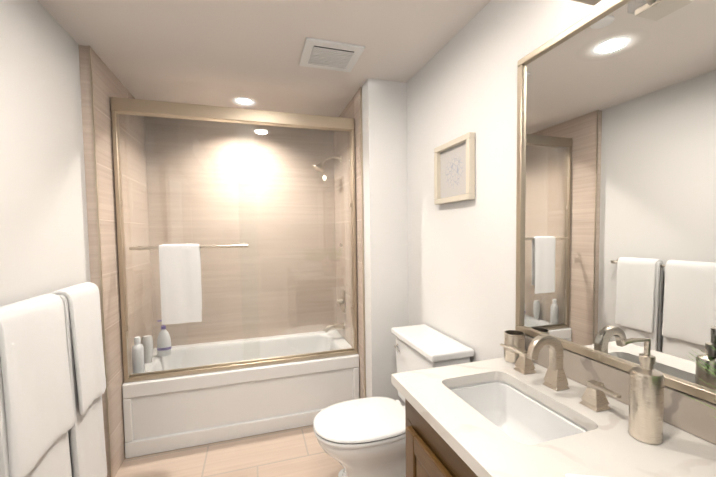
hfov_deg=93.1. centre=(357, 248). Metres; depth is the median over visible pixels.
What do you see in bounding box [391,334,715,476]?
bathroom vanity
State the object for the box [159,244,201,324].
towel
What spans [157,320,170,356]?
wash bottle
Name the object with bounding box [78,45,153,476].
wall tile
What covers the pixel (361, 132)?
trim
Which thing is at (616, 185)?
mirror
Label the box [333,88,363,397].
wall tile
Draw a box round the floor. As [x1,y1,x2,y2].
[115,425,342,476]
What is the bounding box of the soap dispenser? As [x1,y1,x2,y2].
[622,338,664,444]
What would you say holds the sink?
in the bathroom vanity
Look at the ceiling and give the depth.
1.75 m
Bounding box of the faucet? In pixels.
[500,334,620,411]
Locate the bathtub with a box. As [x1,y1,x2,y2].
[122,330,359,458]
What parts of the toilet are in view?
seat, handle, tank, lid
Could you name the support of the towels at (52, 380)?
attached to the wall at (44, 245)
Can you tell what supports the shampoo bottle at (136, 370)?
on the bathtub
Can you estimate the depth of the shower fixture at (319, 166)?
2.85 m
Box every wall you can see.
[0,0,90,306]
[362,78,407,404]
[407,0,609,361]
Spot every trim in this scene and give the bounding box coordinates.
[88,45,111,476]
[360,87,365,397]
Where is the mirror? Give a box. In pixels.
[515,0,715,403]
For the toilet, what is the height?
0.796 m
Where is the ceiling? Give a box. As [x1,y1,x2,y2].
[38,0,490,116]
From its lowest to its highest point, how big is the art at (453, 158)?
0.254 m
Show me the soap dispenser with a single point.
(646, 399)
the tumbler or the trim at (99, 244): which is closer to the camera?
the tumbler
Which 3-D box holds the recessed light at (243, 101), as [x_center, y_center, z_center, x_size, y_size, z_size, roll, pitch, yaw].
[-0.847,-1.095,2.523,0.270,0.006,0.270,-2,3,-17]
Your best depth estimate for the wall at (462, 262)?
1.59 m
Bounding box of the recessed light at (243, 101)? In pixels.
[234,97,253,104]
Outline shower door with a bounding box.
[110,97,357,382]
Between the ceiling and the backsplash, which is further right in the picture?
the backsplash
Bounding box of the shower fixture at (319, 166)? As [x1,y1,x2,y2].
[312,155,344,332]
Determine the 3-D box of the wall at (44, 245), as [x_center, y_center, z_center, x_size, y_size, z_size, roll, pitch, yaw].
[-1.210,0.159,0.934,0.100,2.350,3.840,-2,3,-17]
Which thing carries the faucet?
on the bathroom vanity
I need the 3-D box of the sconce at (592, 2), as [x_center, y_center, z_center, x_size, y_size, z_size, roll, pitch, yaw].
[0.658,-0.715,0.884,0.192,0.106,0.120,-2,3,-17]
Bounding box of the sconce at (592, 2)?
[572,0,601,5]
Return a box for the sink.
[448,380,588,444]
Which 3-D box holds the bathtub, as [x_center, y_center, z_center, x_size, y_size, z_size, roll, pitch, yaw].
[-0.810,1.020,2.616,1.504,0.460,0.711,-2,3,-17]
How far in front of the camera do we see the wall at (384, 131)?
2.26 m
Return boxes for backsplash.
[525,334,715,444]
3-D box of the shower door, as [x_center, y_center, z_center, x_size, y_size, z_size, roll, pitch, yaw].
[-0.732,-0.056,2.263,1.500,1.719,0.108,-2,3,-17]
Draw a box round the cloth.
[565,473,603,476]
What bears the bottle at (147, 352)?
on the bathtub
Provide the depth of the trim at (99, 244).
1.81 m
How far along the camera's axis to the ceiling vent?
1.86 m
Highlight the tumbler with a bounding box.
[504,330,524,362]
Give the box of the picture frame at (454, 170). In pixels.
[434,132,474,204]
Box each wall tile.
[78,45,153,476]
[144,116,336,347]
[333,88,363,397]
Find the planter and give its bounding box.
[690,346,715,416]
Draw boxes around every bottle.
[132,336,144,373]
[141,335,152,362]
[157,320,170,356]
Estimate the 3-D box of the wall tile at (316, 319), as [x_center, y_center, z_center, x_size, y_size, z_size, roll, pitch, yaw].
[-0.931,0.061,2.918,1.510,2.350,0.010,-2,3,-17]
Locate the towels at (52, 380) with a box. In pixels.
[0,282,106,476]
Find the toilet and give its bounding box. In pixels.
[313,324,473,476]
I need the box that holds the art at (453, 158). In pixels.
[440,142,465,197]
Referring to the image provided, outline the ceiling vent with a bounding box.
[299,37,364,71]
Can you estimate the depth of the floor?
2.05 m

